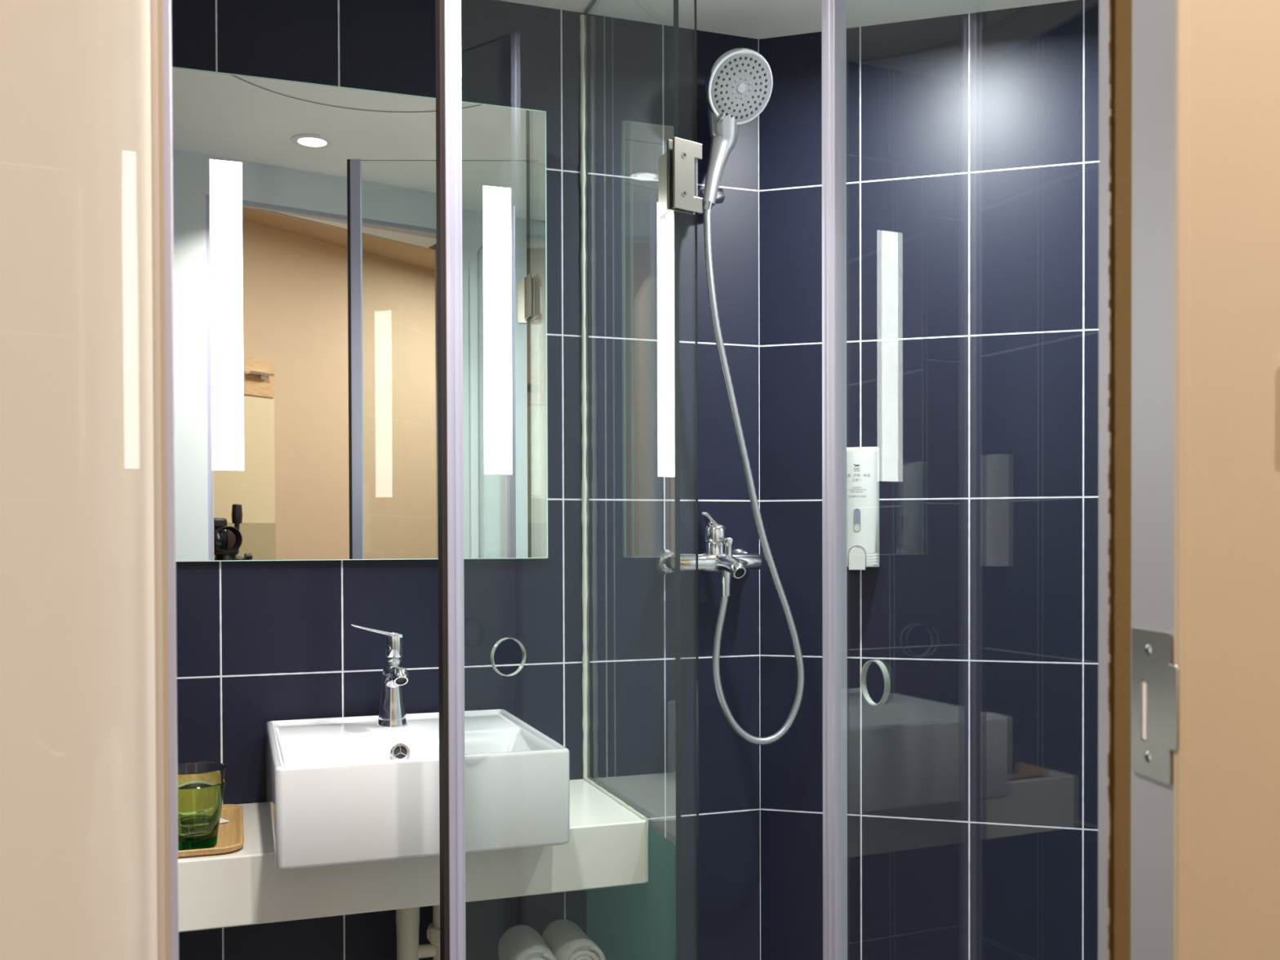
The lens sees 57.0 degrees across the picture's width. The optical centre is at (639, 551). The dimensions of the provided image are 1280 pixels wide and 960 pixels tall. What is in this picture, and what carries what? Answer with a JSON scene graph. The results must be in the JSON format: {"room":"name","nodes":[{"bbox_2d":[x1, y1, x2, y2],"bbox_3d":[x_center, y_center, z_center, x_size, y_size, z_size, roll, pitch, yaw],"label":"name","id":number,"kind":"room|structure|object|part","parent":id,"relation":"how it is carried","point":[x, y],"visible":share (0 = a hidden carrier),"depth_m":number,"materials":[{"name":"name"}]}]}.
{"room":"bathroom","nodes":[
{"label":"bathroom","id":0,"kind":"room"},
{"bbox_2d":[171,0,760,959],"bbox_3d":[-0.346,0.140,2.119,1.205,2.252,0.060,0,1,-19],"label":"wall","id":1,"kind":"structure","parent":0,"point":[259,642],"depth_m":2.17,"materials":[{"name":"blue tile"}]},
{"bbox_2d":[172,66,547,561],"bbox_3d":[-0.470,-0.389,2.032,0.634,0.808,0.013,0,1,-19],"label":"wall mirror","id":2,"kind":"object","parent":1,"relation":"attached to","point":[304,214],"visible":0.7,"depth_m":2.01,"materials":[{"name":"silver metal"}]},
{"bbox_2d":[177,778,647,932],"bbox_3d":[-0.422,0.473,1.881,0.798,0.099,0.345,0,1,-19],"label":"countertop","id":3,"kind":"structure","parent":1,"relation":"attached to","point":[606,847],"depth_m":1.73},
{"bbox_2d":[177,804,244,857],"bbox_3d":[-0.678,0.419,1.770,0.154,0.012,0.287,0,1,-19],"label":"bamboo tray","id":4,"kind":"object","parent":3,"relation":"on","point":[230,837],"visible":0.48,"depth_m":1.74,"materials":[{"name":"brown wood"}]},
{"bbox_2d":[177,778,226,850],"bbox_3d":[-0.635,0.375,1.680,0.086,0.092,0.086,0,1,-19],"label":"glass tumbler","id":5,"kind":"object","parent":4,"relation":"on","point":[199,809],"visible":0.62,"depth_m":1.65,"materials":[{"name":"green glass"}]},
{"bbox_2d":[177,762,226,788],"bbox_3d":[-0.635,0.354,1.680,0.086,0.092,0.086,0,1,-19],"label":"glass tumbler","id":6,"kind":"object","parent":5,"relation":"in","point":[191,775],"visible":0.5,"depth_m":1.66,"materials":[{"name":"green glass"}]},
{"bbox_2d":[219,817,229,823],"bbox_3d":[-0.672,0.417,1.802,0.028,0.002,0.079,0,1,43],"label":"paper card","id":7,"kind":"object","parent":4,"relation":"on","point":[221,820],"visible":0.12,"depth_m":1.82,"materials":[{"name":"white paper"}]},
{"bbox_2d":[266,709,569,870],"bbox_3d":[-0.364,0.354,1.841,0.410,0.138,0.434,0,1,-19],"label":"basin","id":8,"kind":"object","parent":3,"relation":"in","point":[344,790],"visible":0.99,"depth_m":1.66,"materials":[{"name":"white ceramic"}]},
{"bbox_2d":[350,623,408,728],"bbox_3d":[-0.423,0.204,1.923,0.092,0.173,0.100,0,1,-19],"label":"tap","id":9,"kind":"object","parent":8,"relation":"on","point":[392,713],"visible":1,"depth_m":1.94,"materials":[{"name":"silver metal"}]},
{"bbox_3d":[-0.436,0.131,1.946,0.082,0.027,0.030,0,1,-19],"label":"lever blade","id":10,"kind":"part","parent":9,"relation":"part of","materials":[{"name":"silver metal"}]},
{"bbox_3d":[-0.409,0.154,1.958,0.029,0.043,0.029,0,1,-19],"label":"lever","id":11,"kind":"part","parent":9,"relation":"part of","materials":[{"name":"silver metal"}]},
{"bbox_2d":[395,905,439,959],"bbox_3d":[-0.345,0.741,1.925,0.108,0.439,0.055,0,1,-19],"label":"drain pipe","id":12,"kind":"object","parent":3,"relation":"attached to","point":[407,920],"visible":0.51,"depth_m":1.90,"materials":[{"name":"beige plastic"}]},
{"bbox_2d":[653,511,761,596],"bbox_3d":[0.147,0.005,2.169,0.202,0.156,0.167,0,1,-19],"label":"shower mixer","id":13,"kind":"object","parent":1,"relation":"attached to","point":[736,562],"visible":0.97,"depth_m":2.17,"materials":[{"name":"silver metal"}]},
{"bbox_3d":[0.129,-0.057,2.171,0.030,0.032,0.053,0,1,30],"label":"lever blade","id":14,"kind":"part","parent":13,"relation":"part of","materials":[{"name":"silver metal"}]},
{"bbox_3d":[0.140,-0.035,2.189,0.042,0.034,0.042,0,1,-19],"label":"lever","id":15,"kind":"part","parent":13,"relation":"part of","materials":[{"name":"silver metal"}]},
{"bbox_2d":[720,570,731,596],"bbox_3d":[0.158,0.059,2.161,0.020,0.048,0.020,0,1,-19],"label":"outlet","id":16,"kind":"object","parent":13,"relation":"attached to","point":[726,577],"depth_m":2.15,"materials":[{"name":"silver metal"}]},
{"bbox_3d":[0.162,0.023,2.148,0.036,0.043,0.094,0,1,-19],"label":"spout","id":17,"kind":"part","parent":13,"relation":"part of","materials":[{"name":"silver metal"}]},
{"bbox_3d":[0.163,-0.007,2.161,0.018,0.036,0.018,0,1,-19],"label":"diverter knob","id":18,"kind":"part","parent":13,"relation":"part of","materials":[{"name":"silver metal"}]},
{"bbox_2d":[703,208,804,745],"bbox_3d":[0.211,-0.139,2.159,0.185,0.989,0.054,0,1,0],"label":"shower hose","id":19,"kind":"object","parent":13,"relation":"attached to","point":[731,720],"visible":1,"depth_m":2.16,"materials":[{"name":"silver metal"}]},
{"bbox_2d":[697,187,724,213],"bbox_3d":[0.128,-0.662,2.212,0.049,0.038,0.059,0,1,-19],"label":"bracket","id":20,"kind":"object","parent":1,"relation":"attached to","point":[720,198],"visible":0.45,"depth_m":2.19,"materials":[{"name":"silver metal"}]},
{"bbox_2d":[702,48,773,210],"bbox_3d":[0.177,-0.769,2.162,0.132,0.282,0.106,0,1,-19],"label":"shower","id":21,"kind":"object","parent":20,"relation":"in","point":[739,83],"visible":1,"depth_m":2.15,"materials":[{"name":"grey metal"}]},
{"bbox_3d":[0.150,-0.744,2.180,0.072,0.208,0.056,0,1,-19],"label":"handle","id":22,"kind":"part","parent":21,"relation":"part of","materials":[{"name":"grey metal"}]},
{"bbox_3d":[0.148,-0.793,2.155,0.016,0.017,0.008,0,1,27],"label":"selector lever","id":23,"kind":"part","parent":21,"relation":"part of","materials":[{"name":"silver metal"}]},
{"bbox_3d":[-0.178,0.716,1.976,0.260,0.010,0.329,0,1,-19],"label":"towel rack","id":24,"kind":"object","parent":1,"relation":"attached to","visible":0},
{"bbox_2d":[497,924,556,959],"bbox_3d":[-0.183,0.673,1.935,0.084,0.082,0.143,0,1,-19],"label":"rolled towel","id":25,"kind":"object","parent":24,"relation":"on","point":[519,942],"visible":1,"depth_m":1.92,"materials":[{"name":"white fabric"}]},
{"bbox_2d":[542,919,605,959],"bbox_3d":[-0.112,0.670,1.960,0.079,0.079,0.142,0,1,-19],"label":"rolled towel","id":26,"kind":"object","parent":24,"relation":"on","point":[566,940],"visible":0.91,"depth_m":1.92,"materials":[{"name":"white fabric"}]},
{"bbox_2d":[498,0,1075,39],"bbox_3d":[0.329,-1.008,1.585,2.145,0.050,1.470,0,1,-19],"label":"ceiling","id":27,"kind":"structure","parent":0,"point":[752,19],"depth_m":2.15,"materials":[{"name":"paint"}]},
{"bbox_2d":[759,0,1098,959],"bbox_3d":[0.619,0.136,2.208,0.785,2.252,0.060,0,1,16],"label":"wall","id":28,"kind":"structure","parent":0,"point":[972,139],"depth_m":2.19,"materials":[{"name":"blue tile"}]},
{"bbox_2d":[846,446,879,569],"bbox_3d":[0.408,-0.080,2.200,0.072,0.228,0.066,0,1,16],"label":"soap dispenser","id":29,"kind":"object","parent":28,"relation":"attached to","point":[862,463],"visible":0.88,"depth_m":2.18,"materials":[{"name":"white plastic"}]},
{"bbox_2d":[1187,0,1279,959],"bbox_3d":[1.050,0.026,0.845,1.394,2.500,0.030,0,1,-5],"label":"wall","id":30,"kind":"structure","parent":0,"point":[1233,862],"depth_m":0.77,"materials":[{"name":"beige paint"}]},
{"bbox_2d":[1173,0,1190,959],"bbox_3d":[0.354,0.203,0.771,0.008,2.152,0.006,0,1,-19],"label":"trim","id":31,"kind":"structure","parent":30,"relation":"attached to","point":[1180,618],"depth_m":0.77,"materials":[{"name":"beige wood"}]},
{"bbox_3d":[0.337,1.294,1.611,2.145,0.050,1.470,0,1,-19],"label":"floor","id":32,"kind":"structure","parent":0,"visible":0},
{"bbox_2d":[435,0,702,959],"bbox_3d":[-0.080,0.204,1.609,0.425,2.110,0.018,-1,1,-37],"label":"shower door","id":33,"kind":"structure","parent":32,"relation":"on","point":[682,155],"depth_m":1.48,"materials":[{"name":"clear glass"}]},
{"bbox_3d":[0.061,-0.545,1.718,0.053,0.101,0.005,-1,1,-37],"label":"hinge plate","id":34,"kind":"part","parent":33,"relation":"part of","materials":[{"name":"silver metal"}]},
{"bbox_3d":[0.069,-0.545,1.709,0.052,0.101,0.005,-1,1,-37],"label":"hinge plate","id":35,"kind":"part","parent":33,"relation":"part of","materials":[{"name":"silver metal"}]},
{"bbox_3d":[-0.073,0.204,1.614,0.397,2.110,0.005,-1,1,-37],"label":"pane","id":36,"kind":"part","parent":33,"relation":"part of","materials":[{"name":"clear glass"}]},
{"bbox_2d":[579,0,681,959],"bbox_3d":[-0.024,0.141,1.954,0.020,2.248,0.468,0,1,-20],"label":"fixed glass panel","id":37,"kind":"object","parent":32,"relation":"on","point":[636,922],"visible":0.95,"depth_m":1.90,"materials":[{"name":"clear glass"}]},
{"bbox_3d":[0.038,-0.545,1.749,0.005,0.090,0.049,0,1,-19],"label":"hinge plate","id":38,"kind":"part","parent":37,"relation":"part of","materials":[{"name":"silver metal"}]},
{"bbox_3d":[0.052,-0.545,1.753,0.005,0.090,0.049,0,1,-19],"label":"hinge plate","id":39,"kind":"part","parent":37,"relation":"part of","materials":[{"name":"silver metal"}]},
{"bbox_2d":[821,0,890,959],"bbox_3d":[0.312,0.207,1.166,0.017,2.110,0.501,0,1,-21],"label":"shower door","id":40,"kind":"structure","parent":32,"relation":"on","point":[833,12],"depth_m":1.37,"materials":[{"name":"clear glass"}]},
{"bbox_3d":[0.315,0.207,1.158,0.005,2.110,0.485,0,1,-21],"label":"pane","id":41,"kind":"part","parent":40,"relation":"part of","materials":[{"name":"clear glass"}]},
{"bbox_3d":[-0.443,0.154,0.914,0.133,2.252,0.042,0,1,-19],"label":"wall","id":42,"kind":"structure","parent":0,"visible":0},
{"bbox_2d":[0,0,178,959],"bbox_3d":[-0.272,0.212,0.533,0.083,2.122,0.810,0,1,-14],"label":"entrance door","id":43,"kind":"structure","parent":42,"relation":"in","point":[89,793],"depth_m":0.45,"materials":[{"name":"beige paint"}]},
{"bbox_3d":[0.869,0.150,0.902,1.028,2.252,0.311,0,1,-19],"label":"wall","id":44,"kind":"structure","parent":0,"visible":0},
{"bbox_2d":[1097,0,1111,959],"bbox_3d":[0.358,0.202,0.872,0.030,2.152,0.020,0,1,-5],"label":"trim","id":45,"kind":"structure","parent":44,"relation":"attached to","point":[1104,719],"depth_m":0.87,"materials":[{"name":"silver metal"}]},
{"bbox_2d":[1106,0,1114,959],"bbox_3d":[0.346,0.204,0.860,0.008,2.154,0.002,0,1,-5],"label":"trim","id":46,"kind":"structure","parent":44,"relation":"attached to","point":[1111,44],"depth_m":0.86,"materials":[{"name":"brown"}]},
{"bbox_2d":[1111,0,1132,959],"bbox_3d":[0.360,0.202,0.848,0.029,2.152,0.029,0,1,-5],"label":"trim","id":47,"kind":"structure","parent":44,"relation":"attached to","point":[1122,116],"depth_m":0.84,"materials":[{"name":"brown"}]},
{"bbox_2d":[1130,0,1175,959],"bbox_3d":[0.364,0.202,0.804,0.030,2.152,0.059,0,1,-5],"label":"trim","id":48,"kind":"structure","parent":44,"relation":"attached to","point":[1153,21],"depth_m":0.80,"materials":[{"name":"silver metal"}]},
{"bbox_2d":[1131,627,1179,784],"bbox_3d":[0.347,0.104,0.796,0.004,0.100,0.060,0,1,-4],"label":"strike plate","id":49,"kind":"object","parent":44,"relation":"attached to","point":[1151,651],"visible":1,"depth_m":0.80,"materials":[{"name":"silver metal"}]}
]}

